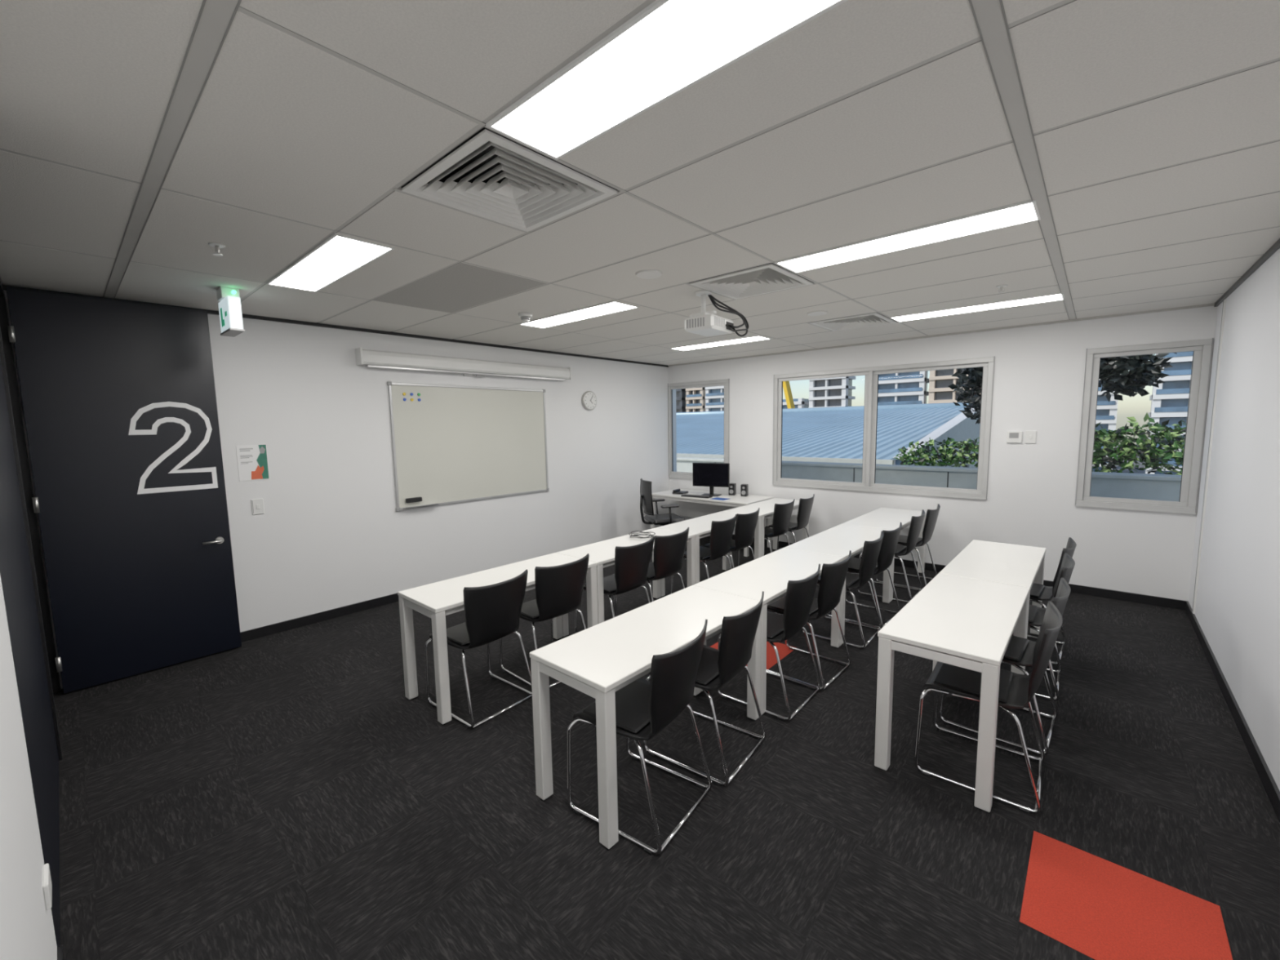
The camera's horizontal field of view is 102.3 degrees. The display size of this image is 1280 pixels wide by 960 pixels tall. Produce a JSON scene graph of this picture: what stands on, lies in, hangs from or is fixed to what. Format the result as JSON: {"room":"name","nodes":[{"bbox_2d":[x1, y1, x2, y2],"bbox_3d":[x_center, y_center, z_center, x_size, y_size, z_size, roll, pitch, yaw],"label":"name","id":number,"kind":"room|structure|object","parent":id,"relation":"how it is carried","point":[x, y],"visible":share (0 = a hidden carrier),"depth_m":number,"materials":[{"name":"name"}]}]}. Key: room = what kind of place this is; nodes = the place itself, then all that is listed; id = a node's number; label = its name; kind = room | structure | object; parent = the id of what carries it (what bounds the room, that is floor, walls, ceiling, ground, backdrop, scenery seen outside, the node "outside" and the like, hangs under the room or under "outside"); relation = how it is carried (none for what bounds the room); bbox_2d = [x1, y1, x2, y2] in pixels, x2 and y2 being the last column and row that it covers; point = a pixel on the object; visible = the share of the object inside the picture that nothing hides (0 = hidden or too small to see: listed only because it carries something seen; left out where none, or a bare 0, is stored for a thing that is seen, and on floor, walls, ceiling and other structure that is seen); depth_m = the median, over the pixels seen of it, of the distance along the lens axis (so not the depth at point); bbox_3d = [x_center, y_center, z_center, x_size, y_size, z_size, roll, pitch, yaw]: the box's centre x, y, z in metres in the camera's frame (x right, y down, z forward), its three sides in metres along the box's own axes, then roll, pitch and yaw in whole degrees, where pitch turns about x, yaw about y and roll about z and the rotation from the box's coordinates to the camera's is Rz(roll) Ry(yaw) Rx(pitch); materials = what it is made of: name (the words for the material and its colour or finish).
{"room":"classroom","nodes":[
{"label":"classroom","id":0,"kind":"room"},
{"bbox_2d":[0,575,57,959],"bbox_3d":[-0.818,0.220,0.420,3.145,3.000,0.200,4,8,41],"label":"wall","id":1,"kind":"structure","parent":0,"point":[27,931],"depth_m":1.31,"materials":[{"name":"paint"}]},
{"bbox_2d":[42,863,52,909],"bbox_3d":[-1.824,1.249,1.585,0.120,0.080,0.012,4,8,41],"label":"power outlet","id":2,"kind":"object","parent":1,"relation":"attached to","point":[46,880],"visible":1,"depth_m":1.56,"materials":[{"name":"white plastic"}]},
{"bbox_2d":[57,944,64,959],"bbox_3d":[-0.724,1.660,0.654,3.145,0.085,0.012,4,8,41],"label":"baseboard","id":3,"kind":"structure","parent":1,"relation":"attached to","point":[60,956],"depth_m":1.67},
{"bbox_2d":[0,358,60,946],"bbox_3d":[-3.050,0.047,2.391,2.820,3.000,0.200,4,8,41],"label":"wall","id":4,"kind":"structure","parent":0,"point":[15,573],"depth_m":2.02,"materials":[{"name":"paint"}]},
{"bbox_2d":[0,281,62,760],"bbox_3d":[-3.668,0.169,2.951,1.170,2.660,0.232,4,8,41],"label":"door frame","id":5,"kind":"structure","parent":4,"relation":"attached to","point":[6,357],"depth_m":3.30,"materials":[{"name":"wood"}]},
{"bbox_2d":[3,289,669,688],"bbox_3d":[-2.523,-0.266,5.247,0.200,3.000,9.200,4,8,41],"label":"wall","id":6,"kind":"structure","parent":0,"point":[330,534],"depth_m":4.99,"materials":[{"name":"paint"}]},
{"bbox_2d":[5,287,241,693],"bbox_3d":[-3.605,0.080,3.700,0.053,2.653,0.986,4,8,41],"label":"door","id":7,"kind":"structure","parent":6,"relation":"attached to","point":[135,588],"depth_m":3.63,"materials":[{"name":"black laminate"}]},
{"bbox_2d":[128,401,217,494],"bbox_3d":[-3.452,-0.246,3.815,0.001,0.661,0.463,4,8,41],"label":"numeral two","id":8,"kind":"object","parent":7,"relation":"attached to","point":[133,420],"visible":1,"depth_m":3.82,"materials":[{"name":"paint"}]},
{"bbox_2d":[202,537,223,545],"bbox_3d":[-3.307,0.479,3.995,0.068,0.052,0.136,4,8,41],"label":"door handle","id":9,"kind":"object","parent":7,"relation":"attached to","point":[219,540],"depth_m":3.99,"materials":[{"name":"silver metal"}]},
{"bbox_2d":[235,444,269,481],"bbox_3d":[-3.230,-0.146,4.301,0.004,0.295,0.205,4,8,41],"label":"poster","id":10,"kind":"object","parent":6,"relation":"attached to","point":[252,460],"visible":1,"depth_m":4.30,"materials":[{"name":"white paper"}]},
{"bbox_2d":[250,498,264,515],"bbox_3d":[-3.218,0.225,4.339,0.013,0.130,0.085,4,8,41],"label":"light switch","id":11,"kind":"object","parent":6,"relation":"attached to","point":[257,504],"visible":1,"depth_m":4.34,"materials":[{"name":"white plastic"}]},
{"bbox_2d":[240,592,399,642],"bbox_3d":[-1.706,1.092,6.129,0.014,0.085,6.650,4,8,41],"label":"baseboard","id":12,"kind":"structure","parent":6,"relation":"attached to","point":[260,632],"depth_m":4.71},
{"bbox_2d":[1,284,668,367],"bbox_3d":[-1.797,-1.539,5.790,0.020,0.048,6.800,4,8,41],"label":"trim","id":13,"kind":"structure","parent":6,"relation":"attached to","point":[210,312],"depth_m":4.82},
{"bbox_2d":[355,346,571,381],"bbox_3d":[-1.779,-1.246,5.756,0.125,0.197,2.560,4,8,41],"label":"projector screen","id":14,"kind":"object","parent":6,"relation":"attached to","point":[371,358],"visible":1,"depth_m":5.48,"materials":[{"name":"white plastic"}]},
{"bbox_2d":[386,381,549,511],"bbox_3d":[-1.812,-0.411,5.833,0.070,1.294,1.936,4,8,41],"label":"whiteboard","id":15,"kind":"object","parent":6,"relation":"attached to","point":[451,444],"visible":1,"depth_m":5.72,"materials":[{"name":"plastic"}]},
{"bbox_2d":[405,497,422,502],"bbox_3d":[-2.327,0.205,5.304,0.040,0.045,0.160,4,8,41],"label":"eraser","id":16,"kind":"object","parent":15,"relation":"attached to","point":[415,499],"depth_m":5.28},
{"bbox_2d":[581,391,596,409],"bbox_3d":[-0.691,-1.089,7.065,0.040,0.260,0.260,4,8,41],"label":"wall clock","id":17,"kind":"object","parent":6,"relation":"attached to","point":[588,399],"visible":1,"depth_m":7.04,"materials":[{"name":"white plastic"}]},
{"bbox_2d":[0,0,1279,364],"bbox_3d":[0.427,-1.384,3.824,5.965,0.033,6.800,4,8,41],"label":"ceiling","id":18,"kind":"structure","parent":0,"point":[137,136],"depth_m":1.86,"materials":[{"name":"tile"}]},
{"bbox_2d":[208,242,225,256],"bbox_3d":[-2.157,-1.175,2.630,0.070,0.048,0.070,4,8,41],"label":"sprinkler head","id":19,"kind":"object","parent":18,"relation":"attached to","point":[217,246],"visible":1,"depth_m":2.62},
{"bbox_2d":[216,286,244,337],"bbox_3d":[-2.756,-1.133,3.466,0.293,0.290,0.100,4,8,41],"label":"exit sign","id":20,"kind":"object","parent":18,"relation":"attached to","point":[229,305],"visible":1,"depth_m":3.40,"materials":[{"name":"white plastic"}]},
{"bbox_2d":[266,232,395,292],"bbox_3d":[-1.850,-1.245,3.017,1.240,0.011,0.285,4,8,41],"label":"ceiling light panel","id":21,"kind":"object","parent":18,"relation":"in","point":[339,255],"depth_m":2.93,"materials":[{"name":"plastic"}]},
{"bbox_2d":[401,127,617,231],"bbox_3d":[-0.523,-1.244,2.072,0.609,0.168,0.609,4,8,41],"label":"ceiling air vent","id":22,"kind":"object","parent":18,"relation":"in","point":[491,175],"depth_m":2.08,"materials":[{"name":"metal"}]},
{"bbox_2d":[518,311,532,322],"bbox_3d":[-0.965,-1.367,4.342,0.120,0.070,0.120,4,8,41],"label":"smoke detector","id":23,"kind":"object","parent":18,"relation":"attached to","point":[525,317],"visible":1,"depth_m":4.31,"materials":[{"name":"white plastic"}]},
{"bbox_2d":[518,300,639,328],"bbox_3d":[-0.564,-1.420,4.458,1.240,0.011,0.285,4,8,41],"label":"ceiling light panel","id":24,"kind":"object","parent":18,"relation":"in","point":[611,307],"depth_m":4.40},
{"bbox_2d":[635,269,662,279],"bbox_3d":[0.057,-1.297,3.250,0.170,0.012,0.170,4,8,41],"label":"ceiling sensor","id":25,"kind":"object","parent":18,"relation":"attached to","point":[646,273],"depth_m":3.22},
{"bbox_2d":[485,0,848,159],"bbox_3d":[0.071,-1.096,1.320,1.235,0.011,0.285,4,8,41],"label":"ceiling light panel","id":26,"kind":"object","parent":18,"relation":"in","point":[669,46],"depth_m":1.36,"materials":[{"name":"plastic"}]},
{"bbox_2d":[684,289,748,337],"bbox_3d":[0.550,-1.201,3.745,0.335,0.325,0.447,4,8,41],"label":"ceiling projector","id":27,"kind":"object","parent":18,"relation":"hanging from","point":[704,323],"depth_m":3.68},
{"bbox_2d":[670,335,771,351],"bbox_3d":[0.932,-1.624,6.134,1.240,0.011,0.285,4,8,41],"label":"ceiling light panel","id":28,"kind":"object","parent":18,"relation":"in","point":[757,338],"depth_m":6.09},
{"bbox_2d":[688,262,813,299],"bbox_3d":[0.763,-1.419,3.513,0.609,0.168,0.609,4,8,41],"label":"ceiling air vent","id":29,"kind":"object","parent":18,"relation":"in","point":[771,277],"depth_m":3.51,"materials":[{"name":"metal"}]},
{"bbox_2d":[807,310,826,315],"bbox_3d":[1.546,-1.455,4.499,0.170,0.012,0.170,4,8,41],"label":"ceiling sensor","id":30,"kind":"object","parent":18,"relation":"attached to","point":[819,313],"depth_m":4.46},
{"bbox_2d":[809,312,896,331],"bbox_3d":[2.055,-1.595,4.961,0.609,0.168,0.609,4,8,41],"label":"ceiling air vent","id":31,"kind":"object","parent":18,"relation":"in","point":[873,318],"depth_m":4.97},
{"bbox_2d":[774,200,1040,273],"bbox_3d":[1.358,-1.271,2.762,1.235,0.011,0.285,4,8,41],"label":"ceiling light panel","id":32,"kind":"object","parent":18,"relation":"in","point":[1027,211],"depth_m":2.67,"materials":[{"name":"plastic"}]},
{"bbox_2d":[889,293,1064,321],"bbox_3d":[2.853,-1.475,4.438,1.235,0.011,0.285,4,8,41],"label":"ceiling light panel","id":33,"kind":"object","parent":18,"relation":"in","point":[1058,296],"depth_m":4.38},
{"bbox_2d":[995,284,1007,293],"bbox_3d":[2.594,-1.368,3.696,0.070,0.048,0.070,4,8,41],"label":"sprinkler head","id":34,"kind":"object","parent":18,"relation":"attached to","point":[1001,286],"visible":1,"depth_m":3.69},
{"bbox_2d":[53,536,1279,959],"bbox_3d":[-0.190,1.479,3.377,6.365,0.150,9.200,4,8,41],"label":"floor","id":35,"kind":"structure","parent":0,"point":[284,795],"depth_m":2.35,"materials":[{"name":"grey carpet"}]},
{"bbox_2d":[424,569,532,728],"bbox_3d":[-1.018,0.999,3.278,0.534,0.850,0.478,4,8,38],"label":"chair","id":36,"kind":"object","parent":35,"relation":"on","point":[492,612],"visible":0.94,"depth_m":3.10,"materials":[{"name":"black plastic"}]},
{"bbox_2d":[397,552,597,724],"bbox_3d":[-0.933,1.027,3.649,0.500,0.715,1.286,4,8,41],"label":"table","id":37,"kind":"object","parent":35,"relation":"on","point":[435,601],"visible":0.84,"depth_m":3.32,"materials":[{"name":"white laminate"}]},
{"bbox_2d":[499,553,589,688],"bbox_3d":[-0.668,0.950,3.685,0.534,0.850,0.478,5,8,43],"label":"chair","id":38,"kind":"object","parent":35,"relation":"on","point":[558,588],"visible":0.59,"depth_m":3.50,"materials":[{"name":"black plastic"}]},
{"bbox_2d":[574,536,654,633],"bbox_3d":[-0.190,0.886,4.207,0.534,0.850,0.478,4,8,40],"label":"chair","id":39,"kind":"object","parent":35,"relation":"on","point":[632,562],"visible":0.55,"depth_m":4.02,"materials":[{"name":"black plastic"}]},
{"bbox_2d":[556,528,695,637],"bbox_3d":[-0.078,0.886,4.605,0.500,0.765,1.286,4,8,41],"label":"table","id":40,"kind":"object","parent":35,"relation":"on","point":[602,553],"depth_m":4.47,"materials":[{"name":"white laminate"}]},
{"bbox_2d":[567,618,711,855],"bbox_3d":[0.011,1.079,2.370,0.534,0.850,0.478,3,7,34],"label":"chair","id":41,"kind":"object","parent":35,"relation":"on","point":[644,708],"visible":0.91,"depth_m":2.22,"materials":[{"name":"black plastic"}]},
{"bbox_2d":[529,585,761,849],"bbox_3d":[0.107,1.108,2.731,0.500,0.715,1.286,4,8,41],"label":"table","id":42,"kind":"object","parent":35,"relation":"on","point":[598,660],"visible":0.84,"depth_m":2.41,"materials":[{"name":"white laminate"}]},
{"bbox_2d":[615,527,688,617],"bbox_3d":[0.125,0.844,4.559,0.534,0.850,0.478,5,8,42],"label":"chair","id":43,"kind":"object","parent":35,"relation":"on","point":[668,550],"visible":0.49,"depth_m":4.35,"materials":[{"name":"black plastic"}]},
{"bbox_2d":[640,478,685,555],"bbox_3d":[0.316,0.488,7.104,0.655,1.013,0.650,-3,6,-16],"label":"office chair","id":44,"kind":"object","parent":35,"relation":"on","point":[646,501],"visible":0.64,"depth_m":6.93,"materials":[{"name":"fabric"}]},
{"bbox_2d":[671,514,736,594],"bbox_3d":[0.659,0.771,5.158,0.534,0.850,0.478,4,8,39],"label":"chair","id":45,"kind":"object","parent":35,"relation":"on","point":[722,531],"visible":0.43,"depth_m":4.96,"materials":[{"name":"black plastic"}]},
{"bbox_2d":[643,591,766,786],"bbox_3d":[0.362,1.031,2.764,0.534,0.850,0.478,4,8,36],"label":"chair","id":46,"kind":"object","parent":35,"relation":"on","point":[717,668],"visible":0.7,"depth_m":2.57,"materials":[{"name":"black plastic"}]},
{"bbox_2d":[656,511,761,596],"bbox_3d":[0.777,0.794,5.566,0.500,0.715,1.286,4,8,41],"label":"table","id":47,"kind":"object","parent":35,"relation":"on","point":[700,526],"visible":0.41,"depth_m":5.44,"materials":[{"name":"white laminate"}]},
{"bbox_2d":[650,488,773,556],"bbox_3d":[1.014,0.577,7.563,1.690,0.715,0.720,4,8,41],"label":"desk","id":48,"kind":"object","parent":35,"relation":"on","point":[692,507],"visible":0.45,"depth_m":7.59,"materials":[{"name":"white laminate"}]},
{"bbox_2d":[671,488,688,494],"bbox_3d":[0.607,0.174,7.756,0.180,0.060,0.200,3,7,31],"label":"desk phone","id":49,"kind":"object","parent":48,"relation":"on","point":[677,491],"visible":1,"depth_m":7.71,"materials":[{"name":"black plastic"}]},
{"bbox_2d":[680,493,712,498],"bbox_3d":[0.808,0.231,7.368,0.440,0.022,0.140,3,7,33],"label":"keyboard","id":50,"kind":"object","parent":48,"relation":"on","point":[685,495],"visible":1,"depth_m":7.31,"materials":[{"name":"black plastic"}]},
{"bbox_2d":[692,462,729,496],"bbox_3d":[1.033,-0.012,7.473,0.550,0.475,0.180,2,7,25],"label":"computer monitor","id":51,"kind":"object","parent":48,"relation":"on","point":[711,475],"visible":0.95,"depth_m":7.43,"materials":[{"name":"black plastic"}]},
{"bbox_2d":[728,483,736,495],"bbox_3d":[1.343,0.134,7.495,0.090,0.170,0.105,2,7,26],"label":"speaker","id":52,"kind":"object","parent":48,"relation":"on","point":[732,489],"visible":0.97,"depth_m":7.45},
{"bbox_2d":[740,484,748,496],"bbox_3d":[1.492,0.146,7.363,0.090,0.170,0.105,2,7,26],"label":"speaker","id":53,"kind":"object","parent":48,"relation":"on","point":[744,487],"visible":1,"depth_m":7.32},
{"bbox_2d":[701,507,759,573],"bbox_3d":[0.970,0.727,5.521,0.534,0.850,0.478,4,8,41],"label":"chair","id":54,"kind":"object","parent":35,"relation":"on","point":[745,524],"visible":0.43,"depth_m":5.30,"materials":[{"name":"black plastic"}]},
{"bbox_2d":[710,641,796,669],"bbox_3d":[0.849,1.319,4.002,0.531,0.002,0.531,4,8,41],"label":"tile","id":55,"kind":"structure","parent":35,"relation":"on","point":[783,650],"depth_m":3.96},
{"bbox_2d":[737,498,795,566],"bbox_3d":[1.521,0.653,6.123,0.534,0.850,0.478,5,8,43],"label":"chair","id":56,"kind":"object","parent":35,"relation":"on","point":[782,514],"visible":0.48,"depth_m":5.91,"materials":[{"name":"black plastic"}]},
{"bbox_2d":[724,497,808,568],"bbox_3d":[1.633,0.678,6.525,0.500,0.715,1.286,4,8,41],"label":"table","id":57,"kind":"object","parent":35,"relation":"on","point":[766,507],"visible":0.33,"depth_m":6.41,"materials":[{"name":"white laminate"}]},
{"bbox_2d":[693,547,844,715],"bbox_3d":[0.962,0.991,3.689,0.500,0.715,1.286,4,8,41],"label":"table","id":58,"kind":"object","parent":35,"relation":"on","point":[771,574],"visible":0.48,"depth_m":3.51,"materials":[{"name":"white laminate"}]},
{"bbox_2d":[716,564,821,721],"bbox_3d":[0.843,0.966,3.302,0.534,0.850,0.478,4,8,40],"label":"chair","id":59,"kind":"object","parent":35,"relation":"on","point":[800,593],"visible":0.68,"depth_m":3.10,"materials":[{"name":"black plastic"}]},
{"bbox_2d":[764,493,814,550],"bbox_3d":[1.889,0.608,6.491,0.534,0.850,0.478,4,8,38],"label":"chair","id":60,"kind":"object","parent":35,"relation":"on","point":[805,506],"visible":0.43,"depth_m":6.27,"materials":[{"name":"black plastic"}]},
{"bbox_2d":[766,550,851,690],"bbox_3d":[1.173,0.924,3.641,0.534,0.850,0.478,5,8,42],"label":"chair","id":61,"kind":"object","parent":35,"relation":"on","point":[833,577],"visible":0.67,"depth_m":3.43,"materials":[{"name":"black plastic"}]},
{"bbox_2d":[784,524,893,644],"bbox_3d":[1.818,0.875,4.648,0.500,0.715,1.286,4,8,41],"label":"table","id":62,"kind":"object","parent":35,"relation":"on","point":[839,540],"visible":0.35,"depth_m":4.53,"materials":[{"name":"white laminate"}]},
{"bbox_2d":[801,530,883,648],"bbox_3d":[1.688,0.850,4.249,0.534,0.850,0.478,4,8,39],"label":"chair","id":63,"kind":"object","parent":35,"relation":"on","point":[871,549],"visible":0.69,"depth_m":4.04,"materials":[{"name":"black plastic"}]},
{"bbox_2d":[826,522,902,627],"bbox_3d":[2.019,0.805,4.620,0.534,0.850,0.478,5,8,43],"label":"chair","id":64,"kind":"object","parent":35,"relation":"on","point":[891,538],"visible":0.61,"depth_m":4.41,"materials":[{"name":"black plastic"}]},
{"bbox_2d":[841,507,926,601],"bbox_3d":[2.673,0.758,5.606,0.500,0.715,1.286,4,8,41],"label":"table","id":65,"kind":"object","parent":35,"relation":"on","point":[881,517],"visible":0.34,"depth_m":5.55,"materials":[{"name":"white laminate"}]},
{"bbox_2d":[857,509,924,603],"bbox_3d":[2.563,0.731,5.230,0.534,0.850,0.478,4,8,39],"label":"chair","id":66,"kind":"object","parent":35,"relation":"on","point":[916,523],"visible":0.61,"depth_m":5.01,"materials":[{"name":"black plastic"}]},
{"bbox_2d":[875,503,940,588],"bbox_3d":[2.917,0.688,5.582,0.534,0.850,0.478,4,8,41],"label":"chair","id":67,"kind":"object","parent":35,"relation":"on","point":[931,516],"visible":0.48,"depth_m":5.37,"materials":[{"name":"black plastic"}]},
{"bbox_2d":[874,573,1030,813],"bbox_3d":[1.793,1.062,2.896,0.500,0.715,1.286,4,8,41],"label":"table","id":68,"kind":"object","parent":35,"relation":"on","point":[962,622],"visible":0.84,"depth_m":2.56,"materials":[{"name":"white laminate"}]},
{"bbox_2d":[914,600,1062,814],"bbox_3d":[1.724,1.030,2.557,0.534,0.850,0.478,4,8,39],"label":"chair","id":69,"kind":"object","parent":35,"relation":"on","point":[1016,691],"visible":0.9,"depth_m":2.50,"materials":[{"name":"black plastic"}]},
{"bbox_2d":[938,539,1046,674],"bbox_3d":[2.655,0.945,3.862,0.500,0.715,1.286,4,8,41],"label":"table","id":70,"kind":"object","parent":35,"relation":"on","point":[1017,565],"visible":0.44,"depth_m":3.75,"materials":[{"name":"white laminate"}]},
{"bbox_2d":[938,577,1071,755],"bbox_3d":[2.089,0.982,2.951,0.534,0.850,0.478,5,8,43],"label":"chair","id":71,"kind":"object","parent":35,"relation":"on","point":[1020,651],"visible":0.45,"depth_m":2.85,"materials":[{"name":"black plastic"}]},
{"bbox_2d":[1027,552,1075,701],"bbox_3d":[2.553,0.919,3.472,0.534,0.850,0.478,4,8,40],"label":"chair","id":72,"kind":"object","parent":35,"relation":"on","point":[1036,615],"visible":0.34,"depth_m":3.35,"materials":[{"name":"black plastic"}]},
{"bbox_2d":[1026,537,1076,665],"bbox_3d":[2.950,0.863,3.932,0.534,0.850,0.478,5,8,43],"label":"chair","id":73,"kind":"object","parent":35,"relation":"on","point":[1038,592],"visible":0.34,"depth_m":3.80,"materials":[{"name":"black plastic"}]},
{"bbox_2d":[1019,831,1232,959],"bbox_3d":[1.704,1.537,1.826,0.531,0.002,0.531,4,8,41],"label":"tile","id":74,"kind":"structure","parent":35,"relation":"on","point":[1100,908],"depth_m":1.83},
{"bbox_2d":[667,306,1217,600],"bbox_3d":[2.768,-0.493,6.554,5.965,3.000,0.200,4,8,41],"label":"wall","id":75,"kind":"structure","parent":0,"point":[1038,377],"depth_m":5.34,"materials":[{"name":"paint"}]},
{"bbox_2d":[667,378,729,479],"bbox_3d":[0.924,-0.770,8.078,1.150,1.531,0.110,4,8,41],"label":"window","id":76,"kind":"structure","parent":75,"relation":"in","point":[685,475],"depth_m":8.15,"materials":[{"name":"metal"}]},
{"bbox_2d":[772,355,995,500],"bbox_3d":[2.838,-0.621,6.388,2.533,1.531,0.110,4,8,41],"label":"window","id":77,"kind":"structure","parent":75,"relation":"in","point":[871,383],"depth_m":6.30,"materials":[{"name":"metal"}]},
{"bbox_2d":[667,302,1214,366],"bbox_3d":[2.675,-1.672,6.345,5.965,0.030,0.020,4,8,41],"label":"trim","id":78,"kind":"structure","parent":75,"relation":"attached to","point":[1213,304],"depth_m":5.48,"materials":[{"name":"paint"}]},
{"bbox_2d":[708,534,1186,610],"bbox_3d":[2.721,0.965,6.629,5.965,0.085,0.014,4,8,41],"label":"baseboard","id":79,"kind":"structure","parent":75,"relation":"attached to","point":[1086,590],"depth_m":5.02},
{"bbox_2d":[1006,431,1022,443],"bbox_3d":[3.914,-0.448,5.385,0.130,0.120,0.026,4,8,41],"label":"thermostat","id":80,"kind":"object","parent":75,"relation":"attached to","point":[1013,437],"visible":1,"depth_m":5.37,"materials":[{"name":"white plastic"}]},
{"bbox_2d":[1024,431,1036,443],"bbox_3d":[4.018,-0.441,5.299,0.090,0.130,0.017,4,8,41],"label":"light switch","id":81,"kind":"object","parent":75,"relation":"attached to","point":[1030,436],"visible":1,"depth_m":5.29,"materials":[{"name":"white plastic"}]},
{"bbox_2d":[1075,337,1213,515],"bbox_3d":[4.642,-0.482,4.795,0.823,1.531,0.110,4,8,41],"label":"window","id":82,"kind":"structure","parent":75,"relation":"in","point":[1187,504],"depth_m":4.67,"materials":[{"name":"metal"}]},
{"bbox_2d":[1188,248,1279,791],"bbox_3d":[2.754,0.001,1.916,0.200,3.000,7.200,4,8,41],"label":"wall","id":83,"kind":"structure","parent":0,"point":[1237,607],"depth_m":3.14,"materials":[{"name":"paint"}]},
{"bbox_2d":[1191,299,1226,613],"bbox_3d":[4.660,-0.151,4.222,0.012,2.570,0.042,4,8,41],"label":"trim","id":84,"kind":"structure","parent":83,"relation":"attached to","point":[1224,300],"depth_m":4.21,"materials":[{"name":"paint"}]},
{"bbox_2d":[1185,600,1279,822],"bbox_3d":[2.698,1.444,2.142,0.014,0.085,6.800,4,8,41],"label":"baseboard","id":85,"kind":"structure","parent":83,"relation":"attached to","point":[1268,783],"depth_m":2.85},
{"bbox_2d":[1213,238,1279,306],"bbox_3d":[2.652,-1.193,1.862,0.020,0.050,6.800,4,8,41],"label":"trim","id":86,"kind":"structure","parent":83,"relation":"attached to","point":[1276,246],"depth_m":3.34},
{"label":"outside","id":87,"kind":"structure","parent":0,"visible":0},
{"bbox_2d":[1112,444,1145,473],"bbox_3d":[135.191,-2.966,152.863,600.000,0.500,393.000,4,8,41],"label":"ground","id":88,"kind":"structure","parent":87,"point":[1139,462],"depth_m":153.91,"materials":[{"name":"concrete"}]},
{"bbox_2d":[675,388,686,412],"bbox_3d":[9.755,-42.406,193.384,20.301,73.500,8.000,4,8,41],"label":"tower building","id":89,"kind":"structure","parent":88,"relation":"on","point":[680,393],"depth_m":186.14,"materials":[{"name":"grey concrete"}]},
{"bbox_2d":[685,386,705,412],"bbox_3d":[21.369,-41.579,183.054,7.218,73.660,8.100,4,8,41],"label":"apartment block","id":90,"kind":"object","parent":88,"relation":"on","point":[695,397],"visible":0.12,"depth_m":181.74,"materials":[{"name":"beige concrete"}]},
{"bbox_2d":[705,386,724,411],"bbox_3d":[29.978,-40.912,175.453,13.534,73.660,8.100,4,8,41],"label":"tower building","id":91,"kind":"structure","parent":88,"relation":"on","point":[714,395],"depth_m":176.52,"materials":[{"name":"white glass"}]},
{"bbox_2d":[782,381,795,408],"bbox_3d":[33.638,-19.589,116.980,11.205,41.923,2.000,4,8,41],"label":"beam","id":92,"kind":"structure","parent":88,"relation":"on","point":[786,386],"depth_m":116.34,"materials":[{"name":"metal"}]},
{"bbox_2d":[782,398,808,408],"bbox_3d":[46.472,-14.243,164.043,13.534,22.500,8.000,4,8,41],"label":"office block","id":93,"kind":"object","parent":88,"relation":"on","point":[798,402],"visible":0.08,"depth_m":158.09,"materials":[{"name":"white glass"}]},
{"bbox_2d":[808,376,855,408],"bbox_3d":[56.853,-38.759,151.802,10.827,73.500,8.000,4,8,41],"label":"tower building","id":94,"kind":"structure","parent":88,"relation":"on","point":[837,391],"depth_m":150.82,"materials":[{"name":"white concrete"}]},
{"bbox_2d":[877,370,928,465],"bbox_3d":[71.073,-38.281,139.104,12.857,74.770,8.100,4,8,41],"label":"tower building","id":95,"kind":"structure","parent":88,"relation":"on","point":[905,388],"depth_m":137.42,"materials":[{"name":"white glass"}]},
{"bbox_2d":[676,457,1181,501],"bbox_3d":[-0.484,6.709,12.148,44.000,14.600,0.280,4,8,41],"label":"wall","id":96,"kind":"structure","parent":88,"relation":"on","point":[1115,485],"depth_m":7.09,"materials":[{"name":"concrete"}]},
{"bbox_2d":[894,436,979,467],"bbox_3d":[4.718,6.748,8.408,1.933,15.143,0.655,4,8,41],"label":"shrub","id":97,"kind":"object","parent":88,"relation":"on","point":[923,454],"visible":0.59,"depth_m":7.63,"materials":[{"name":"green plant"}]},
{"bbox_2d":[928,368,981,403],"bbox_3d":[81.245,-36.870,130.266,11.955,73.500,8.000,4,8,41],"label":"brick tower","id":98,"kind":"structure","parent":88,"relation":"on","point":[940,380],"depth_m":131.45,"materials":[{"name":"beige concrete"}]},
{"bbox_2d":[947,352,1177,424],"bbox_3d":[6.481,5.778,8.665,3.184,16.959,1.206,4,8,41],"label":"tree","id":99,"kind":"object","parent":88,"relation":"on","point":[1143,372],"visible":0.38,"depth_m":7.31,"materials":[{"name":"green plant"}]},
{"bbox_2d":[1092,377,1118,472],"bbox_3d":[96.818,-36.156,116.389,18.496,74.505,8.100,4,8,41],"label":"tower building","id":100,"kind":"structure","parent":88,"relation":"on","point":[1106,411],"depth_m":110.96,"materials":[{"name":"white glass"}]},
{"bbox_2d":[1092,413,1186,475],"bbox_3d":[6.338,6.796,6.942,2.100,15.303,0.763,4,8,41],"label":"shrub","id":101,"kind":"object","parent":88,"relation":"on","point":[1151,455],"visible":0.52,"depth_m":6.22,"materials":[{"name":"green plant"}]},
{"bbox_2d":[1143,351,1193,475],"bbox_3d":[106.503,-34.121,94.537,15.790,74.770,8.100,4,8,41],"label":"tower building","id":102,"kind":"structure","parent":88,"relation":"on","point":[1170,401],"depth_m":97.38,"materials":[{"name":"concrete"}]},
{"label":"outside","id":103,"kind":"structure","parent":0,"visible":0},
{"bbox_2d":[675,402,980,467],"bbox_3d":[-3.187,-0.723,22.282,29.700,4.320,11.220,4,8,41],"label":"metal roof","id":104,"kind":"structure","parent":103,"point":[835,434],"depth_m":13.22,"materials":[{"name":"metal"}]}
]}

